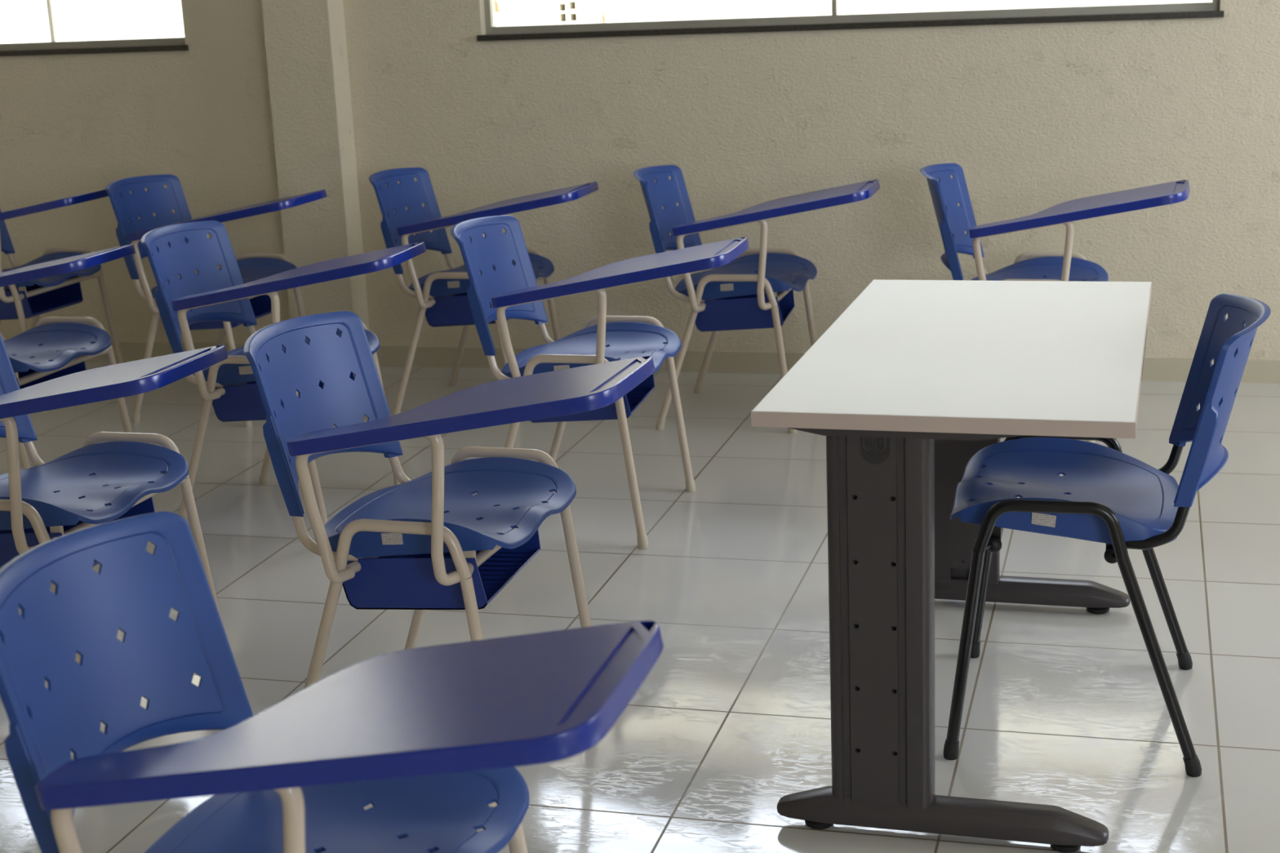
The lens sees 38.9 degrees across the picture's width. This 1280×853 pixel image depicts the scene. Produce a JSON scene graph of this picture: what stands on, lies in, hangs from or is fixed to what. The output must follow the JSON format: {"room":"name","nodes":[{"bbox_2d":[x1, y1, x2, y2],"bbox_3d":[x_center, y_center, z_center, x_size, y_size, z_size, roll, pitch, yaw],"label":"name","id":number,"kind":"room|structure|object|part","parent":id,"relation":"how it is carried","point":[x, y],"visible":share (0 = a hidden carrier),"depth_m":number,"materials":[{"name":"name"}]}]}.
{"room":"classroom","nodes":[
{"label":"classroom","id":0,"kind":"room"},
{"bbox_2d":[0,0,1279,359],"bbox_3d":[0.514,-1.552,6.165,9.900,3.020,0.150,2,15,15],"label":"wall","id":1,"kind":"structure","parent":0,"point":[1036,117],"depth_m":6.32,"materials":[{"name":"beige paint"}]},
{"bbox_2d":[0,0,185,50],"bbox_3d":[-2.768,-1.994,6.970,2.222,1.088,0.054,2,15,15],"label":"window","id":2,"kind":"structure","parent":1,"relation":"in","point":[53,44],"depth_m":6.91,"materials":[{"name":"grey metal"}]},
{"bbox_2d":[0,44,188,56],"bbox_3d":[-2.745,-1.458,7.106,2.246,0.020,0.166,2,15,15],"label":"trim","id":3,"kind":"structure","parent":1,"relation":"attached to","point":[180,46],"depth_m":6.84,"materials":[{"name":"metal"}]},
{"bbox_2d":[261,0,369,330],"bbox_3d":[-1.218,-1.621,6.487,0.257,2.900,0.130,2,15,15],"label":"pillar","id":4,"kind":"structure","parent":1,"relation":"attached to","point":[306,47],"depth_m":6.58,"materials":[{"name":"beige paint"}]},
{"bbox_2d":[376,346,1279,383],"bbox_3d":[2.078,-0.182,6.004,6.428,0.078,0.009,2,15,15],"label":"baseboard","id":5,"kind":"structure","parent":1,"relation":"attached to","point":[1255,371],"depth_m":6.48,"materials":[{"name":"beige tile"}]},
{"bbox_2d":[476,9,1223,40],"bbox_3d":[0.660,-1.364,6.165,2.524,0.020,0.166,2,15,15],"label":"trim","id":6,"kind":"structure","parent":1,"relation":"attached to","point":[1216,13],"depth_m":6.06,"materials":[{"name":"metal"}]},
{"bbox_2d":[484,0,1219,34],"bbox_3d":[0.637,-1.900,6.029,2.500,1.088,0.054,2,15,15],"label":"window","id":7,"kind":"structure","parent":1,"relation":"in","point":[491,28],"depth_m":6.13,"materials":[{"name":"grey metal"}]},
{"bbox_2d":[0,360,1279,852],"bbox_3d":[-0.504,0.873,2.720,9.600,0.120,8.018,2,15,15],"label":"floor","id":8,"kind":"structure","parent":0,"point":[1064,707],"depth_m":4.00,"materials":[{"name":"tile"}]},
{"bbox_2d":[0,189,123,413],"bbox_3d":[-2.179,-0.497,6.509,0.794,0.797,0.582,2,15,17],"label":"chair","id":9,"kind":"object","parent":8,"relation":"on","point":[20,301],"visible":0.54,"depth_m":6.58,"materials":[{"name":"blue plastic"}]},
{"bbox_3d":[-2.483,-0.749,6.566,0.161,0.311,0.430,2,15,17],"label":"backrest","id":10,"kind":"part","parent":9,"relation":"part of","materials":[{"name":"blue plastic"}]},
{"bbox_3d":[-2.275,-0.491,6.297,0.268,0.101,0.022,2,15,17],"label":"rail","id":11,"kind":"part","parent":9,"relation":"part of","materials":[{"name":"beige metal"}]},
{"bbox_3d":[-2.124,-0.252,6.312,0.071,0.391,0.024,2,15,17],"label":"leg","id":12,"kind":"part","parent":9,"relation":"part of","materials":[{"name":"beige metal"}]},
{"bbox_3d":[-2.296,-0.389,6.875,0.154,0.395,0.022,2,15,18],"label":"leg","id":13,"kind":"part","parent":9,"relation":"part of","materials":[{"name":"beige metal"}]},
{"bbox_2d":[0,275,83,319],"bbox_3d":[-2.212,-0.466,6.525,0.297,0.114,0.354,2,15,17],"label":"basket","id":14,"kind":"object","parent":9,"relation":"on","point":[37,300],"depth_m":6.57,"materials":[{"name":"blue plastic"}]},
{"bbox_3d":[-2.221,-0.555,6.534,0.410,0.084,0.420,2,15,17],"label":"seat","id":15,"kind":"part","parent":9,"relation":"part of","materials":[{"name":"blue plastic"}]},
{"bbox_3d":[-2.126,-0.616,6.758,0.268,0.101,0.022,2,15,17],"label":"rail","id":16,"kind":"part","parent":9,"relation":"part of","materials":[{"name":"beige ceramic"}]},
{"bbox_3d":[-1.975,-0.377,6.775,0.071,0.391,0.024,2,15,17],"label":"leg","id":17,"kind":"part","parent":9,"relation":"part of","materials":[{"name":"beige metal"}]},
{"bbox_2d":[0,244,135,469],"bbox_3d":[-1.727,-0.156,5.100,0.794,0.797,0.582,2,15,16],"label":"chair","id":18,"kind":"object","parent":8,"relation":"on","point":[56,347],"visible":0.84,"depth_m":5.17,"materials":[{"name":"blue plastic"}]},
{"bbox_3d":[-1.666,0.089,4.903,0.071,0.391,0.024,2,15,16],"label":"leg","id":19,"kind":"part","parent":18,"relation":"part of","materials":[{"name":"beige metal"}]},
{"bbox_2d":[16,360,86,389],"bbox_3d":[-1.761,-0.124,5.115,0.297,0.114,0.354,2,15,16],"label":"basket","id":20,"kind":"object","parent":18,"relation":"on","point":[30,377],"depth_m":5.25,"materials":[{"name":"blue plastic"}]},
{"bbox_3d":[-1.770,-0.213,5.123,0.410,0.084,0.420,2,15,16],"label":"seat","id":21,"kind":"part","parent":18,"relation":"part of","materials":[{"name":"blue plastic"}]},
{"bbox_3d":[-1.682,-0.274,5.349,0.268,0.101,0.022,2,15,16],"label":"rail","id":22,"kind":"part","parent":18,"relation":"part of","materials":[{"name":"beige metal"}]},
{"bbox_3d":[-1.529,-0.036,5.370,0.071,0.391,0.024,2,15,16],"label":"leg","id":23,"kind":"part","parent":18,"relation":"part of","materials":[{"name":"beige metal"}]},
{"bbox_2d":[0,333,227,663],"bbox_3d":[-1.154,0.181,3.690,0.794,0.797,0.582,2,15,17],"label":"chair","id":24,"kind":"object","parent":8,"relation":"on","point":[42,503],"visible":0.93,"depth_m":3.61,"materials":[{"name":"blue plastic"}]},
{"bbox_3d":[-1.460,-0.070,3.742,0.161,0.311,0.430,2,15,17],"label":"backrest","id":25,"kind":"part","parent":24,"relation":"part of","materials":[{"name":"blue plastic"}]},
{"bbox_3d":[-1.247,0.187,3.476,0.268,0.101,0.022,2,15,17],"label":"rail","id":26,"kind":"part","parent":24,"relation":"part of","materials":[{"name":"beige metal"}]},
{"bbox_3d":[-1.096,0.426,3.493,0.071,0.391,0.024,2,15,17],"label":"leg","id":27,"kind":"part","parent":24,"relation":"part of","materials":[{"name":"beige"}]},
{"bbox_2d":[0,497,155,568],"bbox_3d":[-1.187,0.212,3.705,0.297,0.114,0.354,2,15,17],"label":"basket","id":28,"kind":"object","parent":24,"relation":"on","point":[8,552],"depth_m":3.55,"materials":[{"name":"blue plastic"}]},
{"bbox_3d":[-1.196,0.123,3.713,0.410,0.084,0.420,2,15,17],"label":"seat","id":29,"kind":"part","parent":24,"relation":"part of","materials":[{"name":"blue plastic"}]},
{"bbox_3d":[-1.105,0.062,3.939,0.268,0.101,0.022,2,15,17],"label":"rail","id":30,"kind":"part","parent":24,"relation":"part of","materials":[{"name":"beige metal"}]},
{"bbox_3d":[-0.953,0.300,3.958,0.071,0.391,0.024,2,15,17],"label":"leg","id":31,"kind":"part","parent":24,"relation":"part of","materials":[{"name":"beige metal"}]},
{"bbox_2d":[105,173,327,427],"bbox_3d":[-1.389,-0.446,6.176,0.794,0.797,0.582,2,15,17],"label":"chair","id":32,"kind":"object","parent":8,"relation":"on","point":[157,199],"visible":0.51,"depth_m":6.20,"materials":[{"name":"blue plastic"}]},
{"bbox_3d":[-1.656,-0.212,6.078,0.154,0.395,0.022,2,15,16],"label":"leg","id":33,"kind":"part","parent":32,"relation":"part of","materials":[{"name":"beige metal"}]},
{"bbox_3d":[-1.694,-0.698,6.231,0.161,0.311,0.430,2,15,17],"label":"backrest","id":34,"kind":"part","parent":32,"relation":"part of","materials":[{"name":"blue plastic"}]},
{"bbox_2d":[160,291,277,330],"bbox_3d":[-1.423,-0.415,6.192,0.297,0.114,0.354,2,15,17],"label":"basket","id":35,"kind":"object","parent":32,"relation":"on","point":[260,304],"depth_m":6.24,"materials":[{"name":"blue plastic"}]},
{"bbox_3d":[-1.508,-0.337,6.542,0.154,0.395,0.022,2,15,18],"label":"leg","id":36,"kind":"part","parent":32,"relation":"part of","materials":[{"name":"beige metal"}]},
{"bbox_3d":[-1.431,-0.503,6.200,0.410,0.084,0.420,2,15,17],"label":"seat","id":37,"kind":"part","parent":32,"relation":"part of","materials":[{"name":"blue plastic"}]},
{"bbox_3d":[-1.334,-0.201,5.978,0.071,0.391,0.024,2,15,17],"label":"leg","id":38,"kind":"part","parent":32,"relation":"part of","materials":[{"name":"beige metal"}]},
{"bbox_3d":[-1.337,-0.564,6.425,0.268,0.101,0.022,2,15,17],"label":"rail","id":39,"kind":"part","parent":32,"relation":"part of","materials":[{"name":"beige metal"}]},
{"bbox_3d":[-1.186,-0.326,6.442,0.071,0.391,0.024,2,15,17],"label":"leg","id":40,"kind":"part","parent":32,"relation":"part of","materials":[{"name":"beige metal"}]},
{"bbox_2d":[141,220,426,524],"bbox_3d":[-0.919,-0.141,4.905,0.794,0.797,0.582,1,15,15],"label":"chair","id":41,"kind":"object","parent":8,"relation":"on","point":[212,294],"visible":0.59,"depth_m":4.77,"materials":[{"name":"blue plastic"}]},
{"bbox_3d":[-1.179,0.096,4.795,0.154,0.395,0.022,1,15,14],"label":"leg","id":42,"kind":"part","parent":41,"relation":"part of","materials":[{"name":"beige metal"}]},
{"bbox_3d":[-1.229,-0.389,4.947,0.161,0.311,0.430,1,15,15],"label":"backrest","id":43,"kind":"part","parent":41,"relation":"part of","materials":[{"name":"blue plastic"}]},
{"bbox_3d":[-1.028,-0.147,4.733,0.042,0.025,0.003,1,15,15],"label":"label plate","id":44,"kind":"part","parent":41,"relation":"part of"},
{"bbox_3d":[-1.005,-0.134,4.689,0.268,0.101,0.022,1,15,15],"label":"rail","id":45,"kind":"part","parent":41,"relation":"part of","materials":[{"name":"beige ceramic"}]},
{"bbox_3d":[-1.053,-0.030,5.265,0.154,0.395,0.022,2,15,16],"label":"leg","id":46,"kind":"part","parent":41,"relation":"part of","materials":[{"name":"beige metal"}]},
{"bbox_2d":[212,372,354,422],"bbox_3d":[-0.953,-0.109,4.919,0.297,0.114,0.354,1,15,15],"label":"basket","id":47,"kind":"object","parent":41,"relation":"on","point":[240,399],"depth_m":4.77,"materials":[{"name":"blue plastic"}]},
{"bbox_3d":[-0.963,-0.198,4.927,0.410,0.084,0.420,1,15,15],"label":"seat","id":48,"kind":"part","parent":41,"relation":"part of","materials":[{"name":"blue plastic"}]},
{"bbox_3d":[-0.853,0.104,4.710,0.071,0.391,0.024,1,15,15],"label":"leg","id":49,"kind":"part","parent":41,"relation":"part of","materials":[{"name":"beige metal"}]},
{"bbox_3d":[-0.727,-0.022,5.180,0.071,0.391,0.024,1,15,15],"label":"leg","id":50,"kind":"part","parent":41,"relation":"part of","materials":[{"name":"beige metal"}]},
{"bbox_2d":[0,511,663,852],"bbox_3d":[-0.336,0.548,2.118,0.794,0.797,0.582,2,15,16],"label":"chair","id":51,"kind":"object","parent":8,"relation":"on","point":[434,738],"visible":1,"depth_m":2.04,"materials":[{"name":"blue plastic"}]},
{"bbox_3d":[-0.644,0.298,2.165,0.161,0.311,0.430,2,15,16],"label":"backrest","id":52,"kind":"part","parent":51,"relation":"part of","materials":[{"name":"blue plastic"}]},
{"bbox_3d":[-0.379,0.491,2.141,0.410,0.084,0.420,2,15,16],"label":"seat","id":53,"kind":"part","parent":51,"relation":"part of","materials":[{"name":"blue plastic"}]},
{"bbox_2d":[315,837,436,852],"bbox_3d":[-0.369,0.580,2.133,0.297,0.114,0.354,2,15,16],"label":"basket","id":54,"kind":"object","parent":51,"relation":"on","point":[317,851],"depth_m":2.18,"materials":[{"name":"blue plastic"}]},
{"bbox_3d":[-0.139,0.667,2.389,0.071,0.391,0.024,2,15,16],"label":"leg","id":55,"kind":"part","parent":51,"relation":"part of","materials":[{"name":"beige metal"}]},
{"bbox_2d":[244,311,655,688],"bbox_3d":[-0.329,0.210,3.434,0.794,0.797,0.582,2,15,18],"label":"chair","id":56,"kind":"object","parent":8,"relation":"on","point":[423,543],"visible":0.98,"depth_m":3.32,"materials":[{"name":"blue plastic"}]},
{"bbox_3d":[-0.633,-0.042,3.493,0.161,0.311,0.430,2,15,18],"label":"backrest","id":57,"kind":"part","parent":56,"relation":"part of","materials":[{"name":"blue plastic"}]},
{"bbox_3d":[-0.597,0.444,3.339,0.154,0.395,0.022,2,15,17],"label":"leg","id":58,"kind":"part","parent":56,"relation":"part of","materials":[{"name":"beige metal"}]},
{"bbox_3d":[-0.447,0.203,3.268,0.042,0.025,0.003,2,15,18],"label":"label plate","id":59,"kind":"part","parent":56,"relation":"part of","materials":[{"name":"paper"}]},
{"bbox_3d":[-0.427,0.217,3.223,0.268,0.101,0.022,2,15,18],"label":"rail","id":60,"kind":"part","parent":56,"relation":"part of","materials":[{"name":"beige metal"}]},
{"bbox_3d":[-0.444,0.319,3.801,0.154,0.395,0.022,3,15,19],"label":"leg","id":61,"kind":"part","parent":56,"relation":"part of","materials":[{"name":"beige metal"}]},
{"bbox_2d":[342,520,540,609],"bbox_3d":[-0.362,0.242,3.450,0.297,0.114,0.354,2,15,18],"label":"basket","id":62,"kind":"object","parent":56,"relation":"on","point":[387,576],"depth_m":3.30,"materials":[{"name":"blue plastic"}]},
{"bbox_3d":[-0.370,0.153,3.459,0.410,0.084,0.420,2,15,18],"label":"seat","id":63,"kind":"part","parent":56,"relation":"part of","materials":[{"name":"blue plastic"}]},
{"bbox_3d":[-0.276,0.456,3.236,0.071,0.391,0.024,2,15,18],"label":"leg","id":64,"kind":"part","parent":56,"relation":"part of","materials":[{"name":"beige metal"}]},
{"bbox_3d":[-0.275,0.092,3.682,0.268,0.101,0.022,2,15,18],"label":"rail","id":65,"kind":"part","parent":56,"relation":"part of","materials":[{"name":"beige metal"}]},
{"bbox_3d":[-0.123,0.331,3.698,0.071,0.391,0.024,2,15,18],"label":"leg","id":66,"kind":"part","parent":56,"relation":"part of","materials":[{"name":"beige metal"}]},
{"bbox_2d":[368,167,599,423],"bbox_3d":[-0.492,-0.455,6.058,0.794,0.797,0.582,2,15,16],"label":"chair","id":67,"kind":"object","parent":8,"relation":"on","point":[440,295],"visible":0.75,"depth_m":5.94,"materials":[{"name":"blue plastic"}]},
{"bbox_3d":[-0.756,-0.220,5.956,0.154,0.395,0.022,2,15,15],"label":"leg","id":68,"kind":"part","parent":67,"relation":"part of","materials":[{"name":"beige metal"}]},
{"bbox_3d":[-0.799,-0.705,6.109,0.161,0.311,0.430,2,15,16],"label":"backrest","id":69,"kind":"part","parent":67,"relation":"part of","materials":[{"name":"blue plastic"}]},
{"bbox_3d":[-0.585,-0.448,5.844,0.268,0.101,0.022,2,15,16],"label":"rail","id":70,"kind":"part","parent":67,"relation":"part of","materials":[{"name":"beige metal"}]},
{"bbox_3d":[-0.606,-0.462,5.889,0.042,0.025,0.003,2,15,16],"label":"label plate","id":71,"kind":"part","parent":67,"relation":"part of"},
{"bbox_3d":[-0.616,-0.345,6.421,0.154,0.395,0.022,2,15,17],"label":"leg","id":72,"kind":"part","parent":67,"relation":"part of","materials":[{"name":"beige metal"}]},
{"bbox_2d":[425,293,509,327],"bbox_3d":[-0.526,-0.423,6.073,0.297,0.114,0.354,2,15,16],"label":"basket","id":73,"kind":"object","parent":67,"relation":"on","point":[447,309],"depth_m":5.92,"materials":[{"name":"blue plastic"}]},
{"bbox_3d":[-0.535,-0.512,6.081,0.410,0.084,0.420,2,15,16],"label":"seat","id":74,"kind":"part","parent":67,"relation":"part of","materials":[{"name":"blue plastic"}]},
{"bbox_3d":[-0.433,-0.209,5.861,0.071,0.391,0.024,2,15,16],"label":"leg","id":75,"kind":"part","parent":67,"relation":"part of","materials":[{"name":"beige metal"}]},
{"bbox_3d":[-0.445,-0.573,6.307,0.268,0.101,0.022,2,15,16],"label":"rail","id":76,"kind":"part","parent":67,"relation":"part of","materials":[{"name":"beige metal"}]},
{"bbox_3d":[-0.293,-0.335,6.327,0.071,0.391,0.024,2,15,16],"label":"leg","id":77,"kind":"part","parent":67,"relation":"part of","materials":[{"name":"beige metal"}]},
{"bbox_2d":[450,215,749,549],"bbox_3d":[-0.086,-0.138,4.751,0.794,0.797,0.582,2,15,16],"label":"chair","id":78,"kind":"object","parent":8,"relation":"on","point":[512,291],"visible":0.92,"depth_m":4.70,"materials":[{"name":"blue plastic"}]},
{"bbox_3d":[-0.395,-0.387,4.798,0.161,0.311,0.430,2,15,16],"label":"backrest","id":79,"kind":"part","parent":78,"relation":"part of","materials":[{"name":"blue plastic"}]},
{"bbox_3d":[-0.348,0.098,4.645,0.154,0.395,0.022,1,15,14],"label":"leg","id":80,"kind":"part","parent":78,"relation":"part of","materials":[{"name":"beige metal"}]},
{"bbox_3d":[-0.215,-0.027,5.113,0.154,0.395,0.022,2,15,17],"label":"leg","id":81,"kind":"part","parent":78,"relation":"part of","materials":[{"name":"beige metal"}]},
{"bbox_3d":[-0.198,-0.144,4.581,0.042,0.025,0.003,2,15,15],"label":"label plate","id":82,"kind":"part","parent":78,"relation":"part of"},
{"bbox_3d":[-0.176,-0.131,4.536,0.268,0.101,0.022,2,15,16],"label":"rail","id":83,"kind":"part","parent":78,"relation":"part of","materials":[{"name":"beige metal"}]},
{"bbox_3d":[-0.129,-0.194,4.774,0.410,0.084,0.420,2,15,16],"label":"seat","id":84,"kind":"part","parent":78,"relation":"part of","materials":[{"name":"blue plastic"}]},
{"bbox_2d":[529,373,654,422],"bbox_3d":[-0.120,-0.106,4.766,0.297,0.114,0.354,2,15,16],"label":"basket","id":85,"kind":"object","parent":78,"relation":"on","point":[634,397],"depth_m":4.62,"materials":[{"name":"blue plastic"}]},
{"bbox_3d":[-0.043,-0.256,5.002,0.268,0.101,0.022,2,15,16],"label":"rail","id":86,"kind":"part","parent":78,"relation":"part of","materials":[{"name":"beige metal"}]},
{"bbox_3d":[-0.024,0.107,4.555,0.071,0.391,0.024,2,15,16],"label":"leg","id":87,"kind":"part","parent":78,"relation":"part of","materials":[{"name":"beige metal"}]},
{"bbox_3d":[0.110,-0.018,5.023,0.071,0.391,0.024,2,15,16],"label":"leg","id":88,"kind":"part","parent":78,"relation":"part of","materials":[{"name":"beige metal"}]},
{"bbox_2d":[633,164,879,433],"bbox_3d":[0.382,-0.426,5.797,0.794,0.797,0.582,2,15,16],"label":"chair","id":89,"kind":"object","parent":8,"relation":"on","point":[755,290],"visible":0.92,"depth_m":5.65,"materials":[{"name":"blue plastic"}]},
{"bbox_3d":[0.074,-0.675,5.845,0.161,0.311,0.430,2,15,16],"label":"backrest","id":90,"kind":"part","parent":89,"relation":"part of","materials":[{"name":"blue plastic"}]},
{"bbox_3d":[0.119,-0.190,5.692,0.154,0.395,0.022,1,15,15],"label":"leg","id":91,"kind":"part","parent":89,"relation":"part of","materials":[{"name":"beige metal"}]},
{"bbox_3d":[0.254,-0.316,6.159,0.154,0.395,0.022,2,15,17],"label":"leg","id":92,"kind":"part","parent":89,"relation":"part of","materials":[{"name":"beige metal"}]},
{"bbox_3d":[0.270,-0.433,5.627,0.042,0.025,0.003,2,15,16],"label":"label plate","id":93,"kind":"part","parent":89,"relation":"part of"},
{"bbox_3d":[0.291,-0.419,5.582,0.268,0.101,0.022,2,15,16],"label":"rail","id":94,"kind":"part","parent":89,"relation":"part of","materials":[{"name":"beige metal"}]},
{"bbox_2d":[694,288,795,331],"bbox_3d":[0.348,-0.394,5.812,0.297,0.114,0.354,2,15,16],"label":"basket","id":95,"kind":"object","parent":89,"relation":"on","point":[726,309],"depth_m":5.65,"materials":[{"name":"blue plastic"}]},
{"bbox_3d":[0.339,-0.483,5.820,0.410,0.084,0.420,2,15,16],"label":"seat","id":96,"kind":"part","parent":89,"relation":"part of","materials":[{"name":"blue plastic"}]},
{"bbox_3d":[0.426,-0.544,6.047,0.268,0.101,0.022,2,15,16],"label":"rail","id":97,"kind":"part","parent":89,"relation":"part of","materials":[{"name":"beige metal"}]},
{"bbox_3d":[0.444,-0.181,5.601,0.071,0.391,0.024,2,15,16],"label":"leg","id":98,"kind":"part","parent":89,"relation":"part of","materials":[{"name":"beige metal"}]},
{"bbox_3d":[0.579,-0.306,6.068,0.071,0.391,0.024,2,15,16],"label":"leg","id":99,"kind":"part","parent":89,"relation":"part of","materials":[{"name":"beige metal"}]},
{"bbox_2d":[751,280,1151,852],"bbox_3d":[0.649,0.189,3.470,0.595,0.735,1.211,2,15,16],"label":"desk","id":100,"kind":"object","parent":8,"relation":"on","point":[913,379],"visible":1,"depth_m":3.00,"materials":[{"name":"white laminate"}]},
{"bbox_2d":[920,163,1190,443],"bbox_3d":[1.247,-0.386,5.495,0.794,0.797,0.582,2,15,19],"label":"chair","id":101,"kind":"object","parent":8,"relation":"on","point":[953,220],"visible":0.66,"depth_m":5.37,"materials":[{"name":"blue plastic"}]},
{"bbox_3d":[0.945,-0.639,5.558,0.161,0.311,0.430,2,15,19],"label":"backrest","id":102,"kind":"part","parent":101,"relation":"part of","materials":[{"name":"blue plastic"}]},
{"bbox_3d":[1.146,-0.380,5.285,0.268,0.101,0.022,2,15,19],"label":"rail","id":103,"kind":"part","parent":101,"relation":"part of","materials":[{"name":"beige metal"}]},
{"bbox_3d":[1.206,-0.443,5.520,0.410,0.084,0.420,2,15,19],"label":"seat","id":104,"kind":"part","parent":101,"relation":"part of","materials":[{"name":"blue plastic"}]},
{"bbox_3d":[1.305,-0.504,5.742,0.268,0.101,0.022,2,15,19],"label":"rail","id":105,"kind":"part","parent":101,"relation":"part of","materials":[{"name":"beige metal"}]},
{"bbox_2d":[942,293,1271,777],"bbox_3d":[0.873,0.167,3.400,0.555,0.797,0.533,1,15,15],"label":"chair","id":106,"kind":"object","parent":8,"relation":"on","point":[1108,495],"visible":0.98,"depth_m":3.30,"materials":[{"name":"blue plastic"}]},
{"bbox_3d":[0.587,0.409,3.274,0.071,0.391,0.024,1,15,15],"label":"leg","id":107,"kind":"part","parent":106,"relation":"part of","materials":[{"name":"black metal"}]},
{"bbox_3d":[0.713,0.283,3.743,0.071,0.391,0.024,1,15,15],"label":"leg","id":108,"kind":"part","parent":106,"relation":"part of","materials":[{"name":"black metal"}]},
{"bbox_3d":[0.717,0.166,3.217,0.043,0.027,0.003,1,15,15],"label":"label plate","id":109,"kind":"part","parent":106,"relation":"part of","materials":[{"name":"paper"}]},
{"bbox_3d":[0.720,0.179,3.177,0.268,0.101,0.022,1,15,15],"label":"rail","id":110,"kind":"part","parent":106,"relation":"part of","materials":[{"name":"black metal"}]},
{"bbox_3d":[0.846,0.053,3.644,0.268,0.101,0.022,1,15,15],"label":"rail","id":111,"kind":"part","parent":106,"relation":"part of","materials":[{"name":"black metal"}]},
{"bbox_3d":[0.803,0.116,3.405,0.410,0.084,0.420,1,15,15],"label":"seat","id":112,"kind":"part","parent":106,"relation":"part of","materials":[{"name":"blue plastic"}]},
{"bbox_3d":[0.912,0.417,3.188,0.154,0.395,0.022,2,15,16],"label":"leg","id":113,"kind":"part","parent":106,"relation":"part of","materials":[{"name":"black metal"}]},
{"bbox_3d":[1.039,0.291,3.657,0.154,0.395,0.022,1,15,14],"label":"leg","id":114,"kind":"part","parent":106,"relation":"part of","materials":[{"name":"black metal"}]},
{"bbox_3d":[1.053,-0.063,3.290,0.161,0.311,0.430,1,15,15],"label":"backrest","id":115,"kind":"part","parent":106,"relation":"part of","materials":[{"name":"blue plastic"}]},
{"bbox_3d":[-5.262,-0.660,3.659,0.150,3.020,8.018,2,15,15],"label":"wall","id":116,"kind":"structure","parent":0,"visible":0},
{"bbox_2d":[86,341,244,361],"bbox_3d":[-2.671,-0.313,7.316,2.915,0.078,0.009,2,15,15],"label":"baseboard","id":117,"kind":"structure","parent":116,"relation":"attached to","point":[131,351],"depth_m":7.11,"materials":[{"name":"beige tile"}]},
{"label":"outside","id":118,"kind":"structure","parent":0,"visible":0},
{"bbox_3d":[0.602,1.707,0.044,28.000,0.100,22.000,2,15,15],"label":"yard","id":119,"kind":"structure","parent":118,"visible":0},
{"bbox_2d":[0,0,1212,43],"bbox_3d":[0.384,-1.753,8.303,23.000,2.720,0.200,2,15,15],"label":"window","id":120,"kind":"structure","parent":119,"relation":"on","point":[20,20],"depth_m":8.38,"materials":[{"name":"glass"}]}
]}

